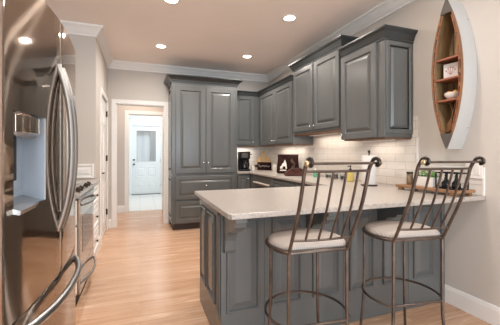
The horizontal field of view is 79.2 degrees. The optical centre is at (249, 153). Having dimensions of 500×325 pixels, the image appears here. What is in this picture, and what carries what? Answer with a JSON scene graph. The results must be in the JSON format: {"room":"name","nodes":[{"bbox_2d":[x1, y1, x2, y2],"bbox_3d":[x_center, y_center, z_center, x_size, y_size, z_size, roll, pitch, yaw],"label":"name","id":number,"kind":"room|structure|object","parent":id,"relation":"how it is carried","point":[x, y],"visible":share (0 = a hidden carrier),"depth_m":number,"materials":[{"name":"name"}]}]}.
{"room":"kitchen","nodes":[
{"label":"kitchen","id":0,"kind":"room"},
{"bbox_2d":[68,34,107,235],"bbox_3d":[-2.434,-0.150,4.174,0.720,2.740,1.410,0,0,-20],"label":"wall","id":1,"kind":"structure","parent":0,"point":[91,67],"depth_m":3.61,"materials":[{"name":"paint"}]},
{"bbox_2d":[77,164,93,178],"bbox_3d":[-2.139,0.210,3.524,0.570,0.170,0.014,0,0,-20],"label":"backsplash","id":2,"kind":"structure","parent":1,"relation":"attached to","point":[83,170],"depth_m":3.59,"materials":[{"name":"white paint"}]},
{"bbox_2d":[94,236,100,254],"bbox_3d":[-1.932,1.150,3.801,0.059,0.140,0.394,0,0,-20],"label":"baseboard","id":3,"kind":"structure","parent":1,"relation":"attached to","point":[99,246],"depth_m":3.85,"materials":[{"name":"white paint"}]},
{"bbox_2d":[100,86,107,244],"bbox_3d":[-2.137,0.165,4.437,0.018,2.110,0.936,0,0,-20],"label":"trim","id":4,"kind":"structure","parent":1,"relation":"attached to","point":[102,92],"depth_m":4.01,"materials":[{"name":"white paint"}]},
{"bbox_2d":[102,97,107,236],"bbox_3d":[-2.149,0.199,4.436,0.086,2.027,0.802,0,0,-20],"label":"door","id":5,"kind":"structure","parent":1,"relation":"in","point":[104,112],"depth_m":4.54,"materials":[{"name":"white paint"}]},
{"bbox_2d":[60,0,415,81],"bbox_3d":[0.210,-1.460,1.279,3.470,0.119,8.660,0,0,-20],"label":"trim","id":6,"kind":"structure","parent":1,"relation":"attached to","point":[385,8],"depth_m":4.20,"materials":[{"name":"white paint"}]},
{"bbox_2d":[117,105,162,211],"bbox_3d":[-2.346,-0.150,6.446,5.000,2.740,0.120,0,0,-20],"label":"wall","id":7,"kind":"structure","parent":0,"point":[121,109],"depth_m":6.27,"materials":[{"name":"paint"}]},
{"bbox_2d":[117,205,123,212],"bbox_3d":[-3.641,1.150,5.904,2.195,0.140,0.014,0,0,-20],"label":"baseboard","id":8,"kind":"structure","parent":7,"relation":"attached to","point":[119,208],"depth_m":6.25,"materials":[{"name":"white paint"}]},
{"bbox_2d":[125,110,162,211],"bbox_3d":[-2.237,0.161,6.476,0.831,2.118,0.138,0,0,-20],"label":"trim","id":9,"kind":"structure","parent":7,"relation":"attached to","point":[127,112],"depth_m":6.31,"materials":[{"name":"white paint"}]},
{"bbox_2d":[129,115,161,192],"bbox_3d":[-3.071,-0.150,9.109,1.460,2.740,0.120,0,0,-20],"label":"wall","id":10,"kind":"structure","parent":0,"point":[138,119],"depth_m":9.06,"materials":[{"name":"white paint"}]},
{"bbox_2d":[129,123,161,194],"bbox_3d":[-3.099,0.166,9.025,0.956,2.108,0.018,0,0,-20],"label":"trim","id":11,"kind":"structure","parent":10,"relation":"attached to","point":[130,124],"depth_m":8.88,"materials":[{"name":"white paint"}]},
{"bbox_2d":[132,126,160,193],"bbox_3d":[-3.103,0.197,9.049,0.820,2.023,0.120,0,0,-20],"label":"door","id":12,"kind":"structure","parent":10,"relation":"in","point":[146,160],"depth_m":9.06,"materials":[{"name":"white paint"}]},
{"bbox_2d":[108,68,267,222],"bbox_3d":[-1.066,-0.150,5.486,2.990,2.740,0.120,0,0,-20],"label":"wall","id":13,"kind":"structure","parent":0,"point":[122,84],"depth_m":5.11,"materials":[{"name":"paint"}]},
{"bbox_2d":[111,99,168,227],"bbox_3d":[-1.873,0.161,5.183,0.911,2.118,0.138,0,0,-20],"label":"trim","id":14,"kind":"structure","parent":13,"relation":"attached to","point":[114,102],"depth_m":5.05,"materials":[{"name":"white paint"}]},
{"bbox_2d":[237,90,258,147],"bbox_3d":[-0.117,-0.614,5.565,0.491,1.002,0.378,0,0,-20],"label":"upper cabinet","id":15,"kind":"object","parent":13,"relation":"attached to","point":[247,101],"visible":0.66,"depth_m":5.42,"materials":[{"name":"grey paint"}]},
{"bbox_2d":[237,147,267,169],"bbox_3d":[-0.033,0.085,5.793,0.820,0.450,0.010,0,0,-20],"label":"backsplash","id":16,"kind":"structure","parent":13,"relation":"attached to","point":[256,152],"depth_m":5.83,"materials":[{"name":"tile"}]},
{"bbox_2d":[44,0,383,74],"bbox_3d":[-1.103,-1.550,3.030,5.200,0.060,13.050,0,0,-20],"label":"ceiling","id":17,"kind":"structure","parent":0,"point":[203,34],"depth_m":3.64,"materials":[{"name":"paint"}]},
{"bbox_2d":[155,44,166,48],"bbox_3d":[-1.259,-1.516,4.277,0.176,0.006,0.176,0,0,-20],"label":"recessed light","id":18,"kind":"object","parent":17,"relation":"in","point":[161,46],"visible":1,"depth_m":4.28,"materials":[{"name":"white plastic"}]},
{"bbox_2d":[163,0,179,4],"bbox_3d":[-0.777,-1.516,2.984,0.176,0.006,0.176,0,0,-20],"label":"recessed light","id":19,"kind":"object","parent":17,"relation":"in","point":[173,2],"visible":1,"depth_m":3.02,"materials":[{"name":"white plastic"}]},
{"bbox_2d":[242,55,252,58],"bbox_3d":[-0.045,-1.516,4.730,0.176,0.006,0.176,0,0,-20],"label":"recessed light","id":20,"kind":"object","parent":17,"relation":"in","point":[243,56],"visible":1,"depth_m":4.72,"materials":[{"name":"white plastic"}]},
{"bbox_2d":[282,14,296,21],"bbox_3d":[0.444,-1.516,3.386,0.176,0.006,0.176,0,0,-20],"label":"recessed light","id":21,"kind":"object","parent":17,"relation":"in","point":[287,18],"visible":1,"depth_m":3.39,"materials":[{"name":"white plastic"}]},
{"bbox_2d":[76,194,490,324],"bbox_3d":[-1.103,1.245,3.030,5.200,0.050,13.050,0,0,-20],"label":"floor","id":22,"kind":"structure","parent":0,"point":[146,271],"depth_m":2.86,"materials":[{"name":"brown wood"}]},
{"bbox_2d":[0,0,80,324],"bbox_3d":[-1.133,0.320,1.171,0.811,1.800,0.935,0,0,-20],"label":"refrigerator","id":23,"kind":"object","parent":22,"relation":"on","point":[40,266],"visible":1,"depth_m":1.07,"materials":[{"name":"silver metal"}]},
{"bbox_2d":[75,193,78,293],"bbox_3d":[-1.522,0.765,1.939,0.660,0.910,0.746,0,0,-20],"label":"base cabinet","id":24,"kind":"object","parent":22,"relation":"on","point":[77,194],"visible":0.04,"depth_m":2.35,"materials":[{"name":"paint"}]},
{"bbox_2d":[76,181,96,304],"bbox_3d":[-1.758,0.748,2.659,0.710,0.945,0.760,0,0,-20],"label":"gas range","id":25,"kind":"object","parent":22,"relation":"on","point":[85,200],"visible":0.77,"depth_m":2.64,"materials":[{"name":"silver metal"}]},
{"bbox_2d":[76,179,99,253],"bbox_3d":[-2.006,0.765,3.269,0.660,0.910,0.548,0,0,-20],"label":"base cabinet","id":26,"kind":"object","parent":22,"relation":"on","point":[94,182],"visible":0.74,"depth_m":3.43,"materials":[{"name":"paint"}]},
{"bbox_2d":[76,179,99,185],"bbox_3d":[-2.014,0.325,3.266,0.642,0.030,0.548,0,0,-20],"label":"countertop","id":27,"kind":"structure","parent":26,"relation":"on","point":[94,181],"depth_m":3.34,"materials":[{"name":"stone"}]},
{"bbox_2d":[164,73,243,229],"bbox_3d":[-0.807,-0.007,5.162,1.245,2.455,0.663,0,0,-20],"label":"pantry cabinet","id":28,"kind":"object","parent":22,"relation":"on","point":[202,110],"visible":0.84,"depth_m":4.89,"materials":[{"name":"grey paint"}]},
{"bbox_2d":[237,174,249,188],"bbox_3d":[0.081,0.780,5.488,0.810,0.879,0.638,0,0,-20],"label":"base cabinet","id":29,"kind":"object","parent":22,"relation":"on","point":[243,180],"visible":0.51,"depth_m":5.11,"materials":[{"name":"grey paint"}]},
{"bbox_2d":[195,170,484,219],"bbox_3d":[0.123,0.326,3.732,1.934,0.031,3.969,0,0,-20],"label":"countertop","id":30,"kind":"structure","parent":29,"relation":"on","point":[233,204],"depth_m":2.08,"materials":[{"name":"stone"}]},
{"bbox_2d":[238,152,251,170],"bbox_3d":[-0.093,0.137,5.433,0.232,0.344,0.260,0,0,-8],"label":"coffee maker","id":31,"kind":"object","parent":30,"relation":"on","point":[243,157],"visible":1,"depth_m":5.33,"materials":[{"name":"black plastic"}]},
{"bbox_2d":[254,162,271,169],"bbox_3d":[0.231,0.234,5.610,0.335,0.150,0.033,0,0,2],"label":"wooden sign","id":32,"kind":"object","parent":30,"relation":"on","point":[260,165],"visible":0.99,"depth_m":5.60,"materials":[{"name":"brown wood"}]},
{"bbox_2d":[257,151,270,161],"bbox_3d":[0.257,0.128,5.658,0.270,0.362,0.062,0,0,2],"label":"cutting board","id":33,"kind":"object","parent":30,"relation":"on","point":[263,158],"visible":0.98,"depth_m":5.65,"materials":[{"name":"brown wood"}]},
{"bbox_2d":[272,164,276,170],"bbox_3d":[0.426,0.246,5.263,0.074,0.125,0.074,0,0,-20],"label":"crock","id":34,"kind":"object","parent":30,"relation":"on","point":[274,166],"visible":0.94,"depth_m":5.23,"materials":[{"name":"white ceramic"}]},
{"bbox_2d":[277,154,298,172],"bbox_3d":[0.592,0.161,4.710,0.347,0.297,0.119,0,0,12],"label":"picture","id":35,"kind":"object","parent":30,"relation":"on","point":[285,162],"visible":0.81,"depth_m":4.68,"materials":[{"name":"brown wood"}]},
{"bbox_2d":[280,160,286,168],"bbox_3d":[0.520,0.166,4.688,0.108,0.139,0.038,0,0,12],"label":"print","id":36,"kind":"object","parent":35,"relation":"on","point":[283,163],"depth_m":4.68,"materials":[{"name":"beige paper"}]},
{"bbox_2d":[284,168,302,175],"bbox_3d":[0.618,0.254,4.196,0.286,0.110,0.117,0,0,0],"label":"pouch","id":37,"kind":"object","parent":30,"relation":"on","point":[293,171],"visible":0.8,"depth_m":4.15,"materials":[{"name":"brown fabric"}]},
{"bbox_2d":[347,165,353,181],"bbox_3d":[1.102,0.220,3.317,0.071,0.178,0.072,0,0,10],"label":"soap bottle","id":38,"kind":"object","parent":30,"relation":"on","point":[350,176],"visible":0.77,"depth_m":3.29,"materials":[{"name":"yellow plastic"}]},
{"bbox_2d":[361,150,377,185],"bbox_3d":[1.151,0.137,2.920,0.156,0.345,0.156,0,0,-20],"label":"paper towel holder","id":39,"kind":"object","parent":30,"relation":"on","point":[369,151],"visible":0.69,"depth_m":2.91,"materials":[{"name":"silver metal"}]},
{"bbox_2d":[362,155,375,184],"bbox_3d":[1.151,0.158,2.920,0.132,0.276,0.132,0,0,-20],"label":"paper towel roll","id":40,"kind":"object","parent":39,"relation":"on","point":[365,158],"visible":0.73,"depth_m":2.87,"materials":[{"name":"white paper"}]},
{"bbox_2d":[395,184,475,196],"bbox_3d":[1.460,0.288,2.420,0.210,0.044,0.530,0,0,-22],"label":"serving tray","id":41,"kind":"object","parent":30,"relation":"on","point":[469,192],"visible":0.66,"depth_m":2.29,"materials":[{"name":"brown wood"}]},
{"bbox_2d":[406,172,412,183],"bbox_3d":[1.381,0.211,2.610,0.054,0.109,0.053,0,0,-20],"label":"spice jar","id":42,"kind":"object","parent":41,"relation":"on","point":[409,175],"visible":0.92,"depth_m":2.59,"materials":[{"name":"brown glass"}]},
{"bbox_2d":[413,170,442,186],"bbox_3d":[1.444,0.199,2.463,0.109,0.134,0.218,0,0,-14],"label":"planter","id":43,"kind":"object","parent":41,"relation":"on","point":[421,181],"visible":0.75,"depth_m":2.43,"materials":[{"name":"white ceramic"}]},
{"bbox_2d":[435,172,468,189],"bbox_3d":[1.515,0.203,2.270,0.118,0.124,0.178,0,0,-16],"label":"wire caddy","id":44,"kind":"object","parent":41,"relation":"on","point":[446,173],"visible":0.65,"depth_m":2.25,"materials":[{"name":"black metal"}]},
{"bbox_2d":[441,175,450,187],"bbox_3d":[1.497,0.207,2.306,0.060,0.101,0.060,0,0,-20],"label":"oil bottle","id":45,"kind":"object","parent":44,"relation":"in","point":[443,181],"visible":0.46,"depth_m":2.29,"materials":[{"name":"black glass"}]},
{"bbox_2d":[451,175,460,188],"bbox_3d":[1.524,0.207,2.231,0.060,0.101,0.060,0,0,-20],"label":"oil bottle","id":46,"kind":"object","parent":44,"relation":"in","point":[453,182],"visible":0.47,"depth_m":2.22,"materials":[{"name":"black glass"}]},
{"bbox_2d":[250,174,255,188],"bbox_3d":[0.329,0.780,5.130,0.588,0.879,0.297,0,0,-20],"label":"base cabinet","id":47,"kind":"object","parent":22,"relation":"on","point":[252,176],"visible":0.02,"depth_m":5.06,"materials":[{"name":"grey paint"}]},
{"bbox_2d":[253,175,272,187],"bbox_3d":[0.456,0.784,4.683,0.656,0.872,0.620,0,0,-20],"label":"dishwasher","id":48,"kind":"object","parent":22,"relation":"on","point":[261,181],"visible":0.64,"depth_m":4.60,"materials":[{"name":"silver metal"}]},
{"bbox_2d":[272,178,313,187],"bbox_3d":[0.816,0.780,3.719,0.638,0.879,1.419,0,0,-20],"label":"base cabinet","id":49,"kind":"object","parent":22,"relation":"on","point":[275,182],"visible":0.04,"depth_m":3.92,"materials":[{"name":"grey paint"}]},
{"bbox_2d":[200,199,444,324],"bbox_3d":[0.633,0.781,2.379,1.918,0.877,0.962,0,0,-20],"label":"base cabinet","id":50,"kind":"object","parent":22,"relation":"on","point":[234,254],"visible":0.69,"depth_m":2.09,"materials":[{"name":"grey paint"}]},
{"bbox_2d":[264,157,381,324],"bbox_3d":[0.329,0.617,1.567,0.456,1.207,0.631,0,0,-15],"label":"bar stool","id":51,"kind":"object","parent":22,"relation":"on","point":[292,241],"visible":1,"depth_m":1.50,"materials":[{"name":"metal"}]},
{"bbox_2d":[359,156,485,324],"bbox_3d":[0.946,0.617,1.774,0.456,1.207,0.631,0,0,-12],"label":"bar stool","id":52,"kind":"object","parent":22,"relation":"on","point":[393,231],"visible":1,"depth_m":1.72,"materials":[{"name":"metal"}]},
{"bbox_2d":[268,0,499,306],"bbox_3d":[1.876,-0.150,1.949,0.120,2.740,8.780,0,0,-20],"label":"wall","id":53,"kind":"structure","parent":0,"point":[472,240],"depth_m":2.29,"materials":[{"name":"paint"}]},
{"bbox_2d":[257,74,312,146],"bbox_3d":[0.463,-0.614,5.098,0.378,1.002,1.651,0,0,-20],"label":"upper cabinet","id":54,"kind":"object","parent":53,"relation":"attached to","point":[276,99],"visible":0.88,"depth_m":4.68,"materials":[{"name":"grey paint"}]},
{"bbox_2d":[288,34,358,135],"bbox_3d":[0.930,-0.748,3.809,0.383,1.015,1.198,0,0,-20],"label":"upper cabinet","id":55,"kind":"object","parent":53,"relation":"attached to","point":[316,75],"visible":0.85,"depth_m":3.63,"materials":[{"name":"grey paint"}]},
{"bbox_2d":[309,132,340,135],"bbox_3d":[0.987,-0.246,3.839,0.050,0.012,0.800,0,0,-20],"label":"light","id":56,"kind":"object","parent":55,"relation":"on","point":[334,132],"depth_m":3.81,"materials":[{"name":"white plastic"}]},
{"bbox_2d":[268,116,481,195],"bbox_3d":[1.032,-0.015,4.079,0.010,0.650,3.960,0,0,-20],"label":"backsplash","id":57,"kind":"structure","parent":53,"relation":"attached to","point":[398,157],"depth_m":3.26,"materials":[{"name":"tile"}]},
{"bbox_2d":[338,24,417,141],"bbox_3d":[1.230,-0.621,2.985,0.383,0.998,0.662,0,0,-20],"label":"upper cabinet","id":58,"kind":"object","parent":53,"relation":"attached to","point":[376,66],"visible":1,"depth_m":2.77,"materials":[{"name":"grey paint"}]},
{"bbox_2d":[362,139,394,141],"bbox_3d":[1.281,-0.128,3.031,0.050,0.012,0.400,0,0,-20],"label":"light","id":59,"kind":"object","parent":58,"relation":"on","point":[384,139],"depth_m":2.99,"materials":[{"name":"white plastic"}]},
{"bbox_2d":[416,138,484,195],"bbox_3d":[1.614,0.084,2.474,0.014,0.452,0.575,0,0,-20],"label":"trim","id":60,"kind":"structure","parent":53,"relation":"attached to","point":[417,139],"depth_m":2.50,"materials":[{"name":"white ceramic"}]},
{"bbox_2d":[431,0,476,148],"bbox_3d":[1.577,-0.610,2.335,0.177,1.150,0.249,0,0,-20],"label":"shelf","id":61,"kind":"object","parent":53,"relation":"attached to","point":[454,41],"visible":0.99,"depth_m":2.31,"materials":[{"name":"brown wood"}]},
{"bbox_2d":[444,62,458,77],"bbox_3d":[1.564,-0.639,2.343,0.034,0.118,0.104,0,0,-30],"label":"picture card","id":62,"kind":"object","parent":61,"relation":"on","point":[452,69],"visible":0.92,"depth_m":2.33,"materials":[{"name":"white paper"}]},
{"bbox_2d":[446,101,456,132],"bbox_3d":[1.552,-0.284,2.330,0.014,0.244,0.082,0,0,-37],"label":"oar","id":63,"kind":"object","parent":61,"relation":"on","point":[449,124],"visible":0.98,"depth_m":2.33,"materials":[{"name":"brown wood"}]},
{"bbox_2d":[444,91,459,98],"bbox_3d":[1.574,-0.441,2.334,0.126,0.052,0.126,0,0,-20],"label":"bowl","id":64,"kind":"object","parent":61,"relation":"on","point":[449,95],"visible":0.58,"depth_m":2.30,"materials":[{"name":"white ceramic"}]},
{"bbox_2d":[445,284,499,324],"bbox_3d":[2.460,1.150,0.149,0.014,0.140,4.997,0,0,-20],"label":"baseboard","id":65,"kind":"structure","parent":53,"relation":"attached to","point":[485,311],"depth_m":2.27,"materials":[{"name":"white paint"}]},
{"bbox_2d":[465,163,482,178],"bbox_3d":[1.677,0.125,2.265,0.010,0.124,0.124,0,0,-20],"label":"switch plate","id":66,"kind":"object","parent":53,"relation":"attached to","point":[477,170],"visible":0.62,"depth_m":2.25,"materials":[{"name":"white plastic"}]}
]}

